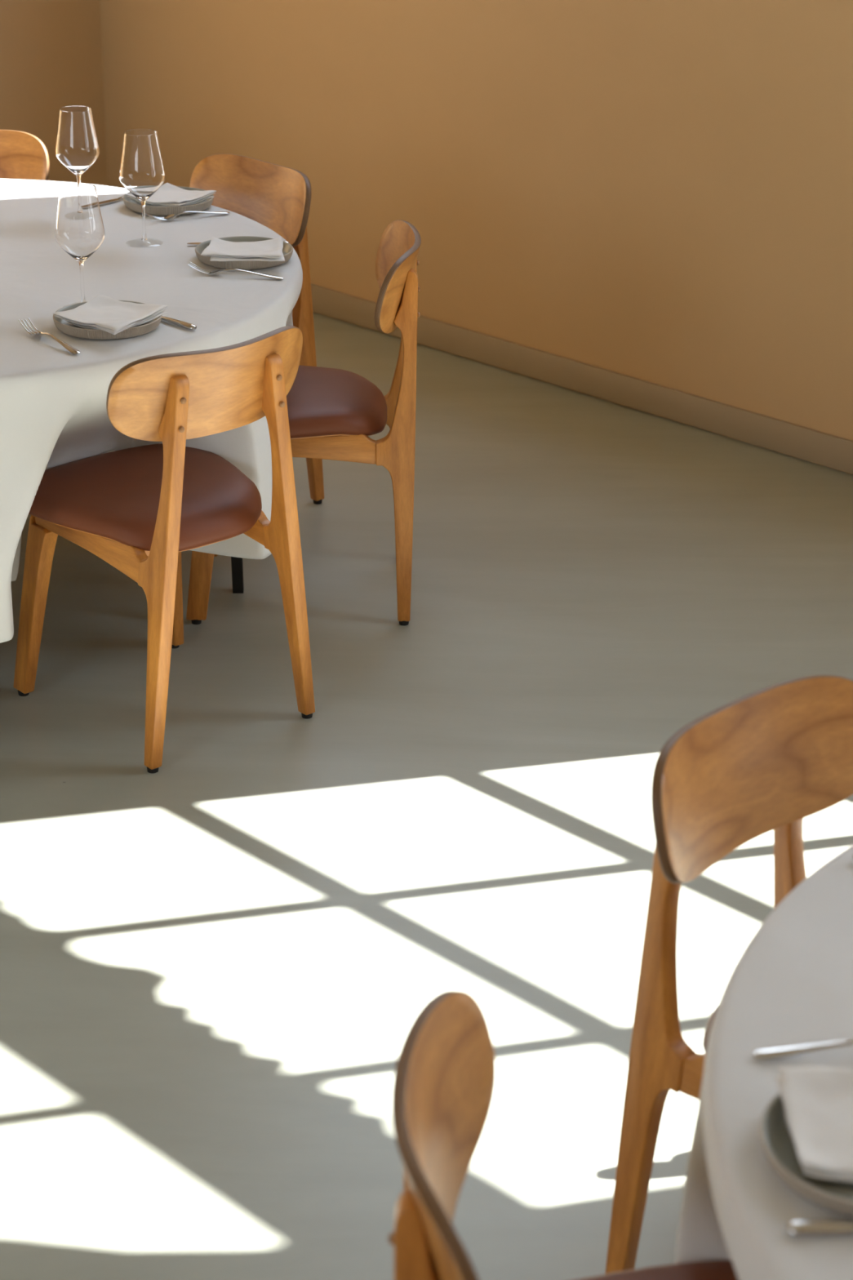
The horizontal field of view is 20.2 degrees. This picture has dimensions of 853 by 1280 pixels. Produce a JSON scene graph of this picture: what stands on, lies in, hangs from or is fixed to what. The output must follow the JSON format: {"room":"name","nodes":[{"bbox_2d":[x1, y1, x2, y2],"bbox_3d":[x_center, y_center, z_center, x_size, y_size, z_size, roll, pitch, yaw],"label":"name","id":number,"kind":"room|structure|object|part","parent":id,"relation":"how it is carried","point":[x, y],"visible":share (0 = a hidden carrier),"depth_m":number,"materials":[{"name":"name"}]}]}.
{"room":"restaurant dining room","nodes":[
{"label":"restaurant dining room","id":0,"kind":"room"},
{"bbox_2d":[0,0,107,186],"bbox_3d":[-3.986,-2.360,4.686,8.065,4.600,0.200,-21,32,-40],"label":"wall","id":1,"kind":"structure","parent":0,"point":[51,59],"depth_m":7.77,"materials":[{"name":"paint"}]},
{"bbox_2d":[0,309,852,1279],"bbox_3d":[-0.486,1.257,2.376,8.630,0.100,10.430,-21,32,-40],"label":"floor","id":2,"kind":"structure","parent":0,"point":[218,964],"depth_m":4.32,"materials":[{"name":"grey concrete"}]},
{"bbox_2d":[0,129,48,180],"bbox_3d":[-1.170,-0.823,5.981,0.446,0.813,0.505,0,24,-1],"label":"dining chair","id":3,"kind":"object","parent":2,"relation":"on","point":[23,155],"visible":0.23,"depth_m":6.03,"materials":[{"name":"brown wood"}]},
{"bbox_2d":[13,325,315,773],"bbox_3d":[-0.522,-0.239,4.662,0.446,0.813,0.505,-19,30,-37],"label":"dining chair","id":4,"kind":"object","parent":2,"relation":"on","point":[136,509],"visible":0.98,"depth_m":4.51,"materials":[{"name":"brown wood"}]},
{"bbox_3d":[-0.781,-0.069,4.782,0.069,0.378,0.102,-19,30,-37],"label":"leg","id":5,"kind":"part","parent":4,"relation":"part of","materials":[{"name":"brown wood"}]},
{"bbox_3d":[-0.647,-0.195,4.594,0.031,0.067,0.364,-19,30,-37],"label":"rail","id":6,"kind":"part","parent":4,"relation":"part of","materials":[{"name":"brown wood"}]},
{"bbox_3d":[-0.541,-0.283,4.667,0.446,0.080,0.425,-19,30,-37],"label":"seat","id":7,"kind":"part","parent":4,"relation":"part of","materials":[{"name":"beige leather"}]},
{"bbox_3d":[-0.497,-0.124,4.441,0.110,0.759,0.087,-19,30,-37],"label":"leg","id":8,"kind":"part","parent":4,"relation":"part of","materials":[{"name":"brown wood"}]},
{"bbox_3d":[-0.533,-0.153,4.983,0.069,0.378,0.102,-19,30,-37],"label":"leg","id":9,"kind":"part","parent":4,"relation":"part of","materials":[{"name":"brown wood"}]},
{"bbox_3d":[-0.384,-0.467,4.395,0.442,0.178,0.098,-19,30,-37],"label":"backrest","id":10,"kind":"part","parent":4,"relation":"part of","materials":[{"name":"brown wood"}]},
{"bbox_3d":[-0.427,-0.270,4.772,0.031,0.067,0.364,-19,30,-37],"label":"rail","id":11,"kind":"part","parent":4,"relation":"part of","materials":[{"name":"brown wood"}]},
{"bbox_3d":[-0.280,-0.199,4.618,0.110,0.759,0.087,-19,30,-37],"label":"leg","id":12,"kind":"part","parent":4,"relation":"part of","materials":[{"name":"brown wood"}]},
{"bbox_2d":[231,556,244,593],"bbox_3d":[-1.109,-0.452,5.221,1.640,0.742,1.640,1,24,0],"label":"round table","id":13,"kind":"object","parent":2,"relation":"on","point":[237,565],"visible":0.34,"depth_m":5.36,"materials":[{"name":"black metal"}]},
{"bbox_2d":[0,178,302,643],"bbox_3d":[-1.125,-0.551,5.161,1.714,0.523,1.749,1,24,0],"label":"tablecloth","id":14,"kind":"object","parent":13,"relation":"on","point":[53,411],"visible":0.56,"depth_m":4.82,"materials":[{"name":"white fabric"}]},
{"bbox_2d":[18,318,80,354],"bbox_3d":[-0.715,-0.578,4.550,0.025,0.022,0.205,-17,29,-35],"label":"fork","id":15,"kind":"object","parent":14,"relation":"on","point":[68,347],"visible":1,"depth_m":4.54,"materials":[{"name":"silver metal"}]},
{"bbox_3d":[-0.692,-0.562,4.523,0.017,0.015,0.128,-17,29,-35],"label":"handle","id":16,"kind":"part","parent":15,"relation":"part of","materials":[{"name":"silver metal"}]},
{"bbox_2d":[55,106,99,182],"bbox_3d":[-0.792,-1.084,5.433,0.099,0.243,0.099,1,24,0],"label":"wine glass","id":17,"kind":"object","parent":14,"relation":"on","point":[77,147],"visible":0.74,"depth_m":5.38,"materials":[{"name":"clear glass"}]},
{"bbox_3d":[-0.793,-1.019,5.461,0.013,0.087,0.013,1,24,0],"label":"stem","id":18,"kind":"part","parent":17,"relation":"part of","materials":[{"name":"clear glass"}]},
{"bbox_2d":[54,182,105,302],"bbox_3d":[-0.684,-0.775,4.728,0.099,0.243,0.099,1,24,0],"label":"wine glass","id":19,"kind":"object","parent":14,"relation":"on","point":[79,229],"visible":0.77,"depth_m":4.67,"materials":[{"name":"clear glass"}]},
{"bbox_2d":[54,182,105,262],"bbox_3d":[-0.684,-0.819,4.709,0.099,0.148,0.099,1,24,0],"label":"bowl","id":20,"kind":"object","parent":19,"relation":"on","point":[79,229],"depth_m":4.67,"materials":[{"name":"clear glass"}]},
{"bbox_3d":[-0.685,-0.710,4.757,0.013,0.087,0.013,1,24,0],"label":"stem","id":21,"kind":"part","parent":19,"relation":"part of","materials":[{"name":"clear glass"}]},
{"bbox_2d":[52,300,161,339],"bbox_3d":[-0.620,-0.621,4.651,0.211,0.024,0.211,1,24,0],"label":"plate","id":22,"kind":"object","parent":14,"relation":"on","point":[66,327],"visible":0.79,"depth_m":4.58,"materials":[{"name":"grey ceramic"}]},
{"bbox_2d":[53,294,168,334],"bbox_3d":[-0.617,-0.625,4.630,0.173,0.030,0.192,12,26,25],"label":"napkin","id":23,"kind":"object","parent":22,"relation":"on","point":[103,313],"visible":1,"depth_m":4.64,"materials":[{"name":"white fabric"}]},
{"bbox_2d":[98,195,123,204],"bbox_3d":[-0.728,-1.036,5.614,0.018,0.010,0.224,20,30,37],"label":"knife","id":24,"kind":"object","parent":14,"relation":"on","point":[119,198],"visible":0.34,"depth_m":5.60,"materials":[{"name":"silver metal"}]},
{"bbox_3d":[-0.762,-1.019,5.579,0.018,0.002,0.122,20,30,37],"label":"blade","id":25,"kind":"part","parent":24,"relation":"part of","materials":[{"name":"silver metal"}]},
{"bbox_2d":[119,128,164,239],"bbox_3d":[-0.619,-0.984,5.208,0.099,0.243,0.099,1,24,0],"label":"wine glass","id":26,"kind":"object","parent":14,"relation":"on","point":[141,172],"visible":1,"depth_m":5.16,"materials":[{"name":"clear glass"}]},
{"bbox_2d":[119,128,164,200],"bbox_3d":[-0.618,-1.028,5.189,0.099,0.148,0.099,1,24,0],"label":"bowl","id":27,"kind":"object","parent":26,"relation":"on","point":[141,172],"depth_m":5.15,"materials":[{"name":"clear glass"}]},
{"bbox_3d":[-0.619,-0.919,5.237,0.013,0.087,0.013,1,24,0],"label":"stem","id":28,"kind":"part","parent":26,"relation":"part of","materials":[{"name":"clear glass"}]},
{"bbox_2d":[122,186,213,215],"bbox_3d":[-0.601,-1.021,5.568,0.211,0.024,0.211,1,24,0],"label":"plate","id":29,"kind":"object","parent":14,"relation":"on","point":[130,204],"visible":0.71,"depth_m":5.49,"materials":[{"name":"grey ceramic"}]},
{"bbox_2d":[124,182,216,206],"bbox_3d":[-0.593,-1.029,5.558,0.161,0.028,0.148,16,28,31],"label":"napkin","id":30,"kind":"object","parent":29,"relation":"on","point":[168,194],"visible":0.89,"depth_m":5.55,"materials":[{"name":"white fabric"}]},
{"bbox_2d":[161,315,196,329],"bbox_3d":[-0.528,-0.637,4.708,0.018,0.010,0.224,-21,32,-40],"label":"knife","id":31,"kind":"object","parent":14,"relation":"on","point":[184,324],"visible":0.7,"depth_m":4.66,"materials":[{"name":"silver metal"}]},
{"bbox_2d":[145,211,229,220],"bbox_3d":[-0.546,-0.976,5.467,0.205,0.022,0.025,-11,26,-26],"label":"fork","id":32,"kind":"object","parent":14,"relation":"on","point":[172,215],"visible":1,"depth_m":5.46,"materials":[{"name":"silver metal"}]},
{"bbox_3d":[-0.512,-0.980,5.485,0.128,0.015,0.017,-11,26,-26],"label":"handle","id":33,"kind":"part","parent":32,"relation":"part of","materials":[{"name":"silver metal"}]},
{"bbox_2d":[187,262,284,279],"bbox_3d":[-0.399,-0.772,5.005,0.205,0.022,0.025,6,24,11],"label":"fork","id":34,"kind":"object","parent":14,"relation":"on","point":[209,273],"visible":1,"depth_m":5.00,"materials":[{"name":"silver metal"}]},
{"bbox_3d":[-0.361,-0.765,4.999,0.128,0.015,0.017,5,24,11],"label":"handle","id":35,"kind":"part","parent":34,"relation":"part of","materials":[{"name":"silver metal"}]},
{"bbox_2d":[186,240,288,244],"bbox_3d":[-0.414,-0.871,5.246,0.224,0.010,0.018,0,24,-2],"label":"knife","id":36,"kind":"object","parent":14,"relation":"on","point":[188,243],"visible":0.17,"depth_m":5.24,"materials":[{"name":"silver metal"}]},
{"bbox_3d":[-0.465,-0.869,5.245,0.122,0.002,0.018,0,24,-2],"label":"blade","id":37,"kind":"part","parent":36,"relation":"part of","materials":[{"name":"silver metal"}]},
{"bbox_2d":[195,235,293,270],"bbox_3d":[-0.392,-0.830,5.135,0.211,0.024,0.211,1,24,0],"label":"plate","id":38,"kind":"object","parent":14,"relation":"on","point":[287,249],"visible":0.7,"depth_m":5.08,"materials":[{"name":"grey ceramic"}]},
{"bbox_2d":[200,236,284,261],"bbox_3d":[-0.387,-0.829,5.106,0.178,0.029,0.172,1,24,0],"label":"napkin","id":39,"kind":"object","parent":38,"relation":"on","point":[219,250],"visible":1,"depth_m":5.10,"materials":[{"name":"white fabric"}]},
{"bbox_2d":[189,153,324,504],"bbox_3d":[-0.555,-0.709,5.737,0.505,0.813,0.446,-20,31,-39],"label":"dining chair","id":40,"kind":"object","parent":2,"relation":"on","point":[277,197],"visible":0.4,"depth_m":5.76,"materials":[{"name":"brown wood"}]},
{"bbox_3d":[-0.402,-1.054,5.738,0.098,0.178,0.442,-20,31,-39],"label":"backrest","id":41,"kind":"part","parent":40,"relation":"part of","materials":[{"name":"brown wood"}]},
{"bbox_3d":[-0.308,-0.704,5.774,0.087,0.759,0.110,-20,31,-39],"label":"leg","id":42,"kind":"part","parent":40,"relation":"part of","materials":[{"name":"brown wood"}]},
{"bbox_2d":[186,219,421,625],"bbox_3d":[-0.269,-0.484,5.230,0.505,0.813,0.446,0,24,-1],"label":"dining chair","id":43,"kind":"object","parent":2,"relation":"on","point":[333,413],"visible":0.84,"depth_m":5.10,"materials":[{"name":"brown wood"}]},
{"bbox_3d":[-0.470,-0.229,5.158,0.102,0.378,0.069,0,24,-1],"label":"leg","id":44,"kind":"part","parent":43,"relation":"part of","materials":[{"name":"brown wood"}]},
{"bbox_3d":[-0.290,-0.412,5.102,0.364,0.067,0.031,0,24,-1],"label":"rail","id":45,"kind":"part","parent":43,"relation":"part of","materials":[{"name":"brown wood"}]},
{"bbox_3d":[-0.298,-0.519,5.215,0.425,0.080,0.446,0,24,-1],"label":"seat","id":46,"kind":"part","parent":43,"relation":"part of","materials":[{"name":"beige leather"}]},
{"bbox_3d":[-0.065,-0.410,5.107,0.087,0.759,0.110,0,24,-1],"label":"leg","id":47,"kind":"part","parent":43,"relation":"part of","materials":[{"name":"brown wood"}]},
{"bbox_3d":[-0.061,-0.774,5.107,0.098,0.178,0.442,0,24,-1],"label":"backrest","id":48,"kind":"part","parent":43,"relation":"part of","materials":[{"name":"brown wood"}]},
{"bbox_3d":[-0.069,-0.526,5.373,0.087,0.759,0.110,0,24,-1],"label":"leg","id":49,"kind":"part","parent":43,"relation":"part of","materials":[{"name":"brown wood"}]},
{"bbox_2d":[388,990,738,1279],"bbox_3d":[0.216,0.785,2.337,0.505,0.813,0.446,1,24,1],"label":"dining chair","id":50,"kind":"object","parent":2,"relation":"on","point":[444,1082],"visible":0.99,"depth_m":2.28,"materials":[{"name":"brown wood"}]},
{"bbox_3d":[0.017,0.738,2.481,0.087,0.759,0.110,1,24,1],"label":"leg","id":51,"kind":"part","parent":50,"relation":"part of","materials":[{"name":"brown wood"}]},
{"bbox_3d":[0.010,0.854,2.215,0.087,0.759,0.110,1,24,1],"label":"leg","id":52,"kind":"part","parent":50,"relation":"part of","materials":[{"name":"brown wood"}]},
{"bbox_3d":[0.016,0.490,2.214,0.098,0.178,0.442,1,24,1],"label":"backrest","id":53,"kind":"part","parent":50,"relation":"part of","materials":[{"name":"brown wood"}]},
{"bbox_3d":[0.246,0.751,2.322,0.425,0.080,0.446,1,24,1],"label":"seat","id":54,"kind":"part","parent":50,"relation":"part of","materials":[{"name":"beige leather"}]},
{"bbox_2d":[604,675,852,1274],"bbox_3d":[0.541,0.520,2.954,0.446,0.813,0.505,-21,32,-40],"label":"dining chair","id":55,"kind":"object","parent":2,"relation":"on","point":[775,757],"visible":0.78,"depth_m":2.99,"materials":[{"name":"brown wood"}]},
{"bbox_3d":[0.295,0.516,2.998,0.110,0.759,0.087,-21,32,-40],"label":"leg","id":56,"kind":"part","parent":55,"relation":"part of","materials":[{"name":"brown wood"}]},
{"bbox_3d":[0.453,0.581,2.850,0.031,0.067,0.364,-21,32,-40],"label":"rail","id":57,"kind":"part","parent":55,"relation":"part of","materials":[{"name":"brown wood"}]},
{"bbox_3d":[0.562,0.494,2.919,0.446,0.080,0.425,-21,32,-40],"label":"seat","id":58,"kind":"part","parent":55,"relation":"part of","materials":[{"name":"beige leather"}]},
{"bbox_3d":[0.402,0.170,2.959,0.442,0.178,0.098,-21,32,-40],"label":"backrest","id":59,"kind":"part","parent":55,"relation":"part of","materials":[{"name":"brown wood"}]},
{"bbox_3d":[0.502,0.437,3.186,0.110,0.759,0.087,-21,32,-40],"label":"leg","id":60,"kind":"part","parent":55,"relation":"part of","materials":[{"name":"brown wood"}]},
{"bbox_3d":[1.102,0.810,2.394,1.640,0.742,1.640,1,24,0],"label":"round table","id":61,"kind":"object","parent":2,"relation":"on","visible":0},
{"bbox_2d":[675,844,852,1279],"bbox_3d":[1.109,0.706,2.344,1.759,0.522,1.758,1,24,0],"label":"tablecloth","id":62,"kind":"object","parent":61,"relation":"on","point":[792,983],"visible":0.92,"depth_m":2.39,"materials":[{"name":"white fabric"}]},
{"bbox_2d":[753,1040,852,1058],"bbox_3d":[0.424,0.397,2.350,0.205,0.022,0.025,-1,24,-4],"label":"fork","id":63,"kind":"object","parent":62,"relation":"on","point":[775,1052],"visible":1,"depth_m":2.35,"materials":[{"name":"silver metal"}]},
{"bbox_2d":[760,1093,852,1216],"bbox_3d":[0.411,0.465,2.192,0.211,0.024,0.211,1,24,0],"label":"plate","id":64,"kind":"object","parent":62,"relation":"on","point":[779,1146],"visible":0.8,"depth_m":2.16,"materials":[{"name":"grey ceramic"}]},
{"bbox_2d":[774,1066,852,1182],"bbox_3d":[0.422,0.446,2.207,0.185,0.030,0.158,1,24,0],"label":"napkin","id":65,"kind":"object","parent":64,"relation":"on","point":[818,1101],"visible":1,"depth_m":2.21,"materials":[{"name":"white fabric"}]},
{"bbox_2d":[786,1219,852,1235],"bbox_3d":[0.428,0.514,2.098,0.224,0.010,0.018,0,24,-3],"label":"knife","id":66,"kind":"object","parent":62,"relation":"on","point":[818,1227],"visible":1,"depth_m":2.09,"materials":[{"name":"silver metal"}]},
{"bbox_2d":[100,0,852,474],"bbox_3d":[2.425,-2.008,4.065,0.050,4.600,10.030,-21,32,-40],"label":"wall","id":67,"kind":"structure","parent":0,"point":[660,192],"depth_m":6.57,"materials":[{"name":"paint"}]},
{"bbox_2d":[311,283,852,474],"bbox_3d":[2.376,0.065,4.946,0.013,0.084,9.830,-21,32,-40],"label":"baseboard","id":68,"kind":"structure","parent":67,"relation":"attached to","point":[803,442],"depth_m":6.64,"materials":[{"name":"beige"}]}
]}

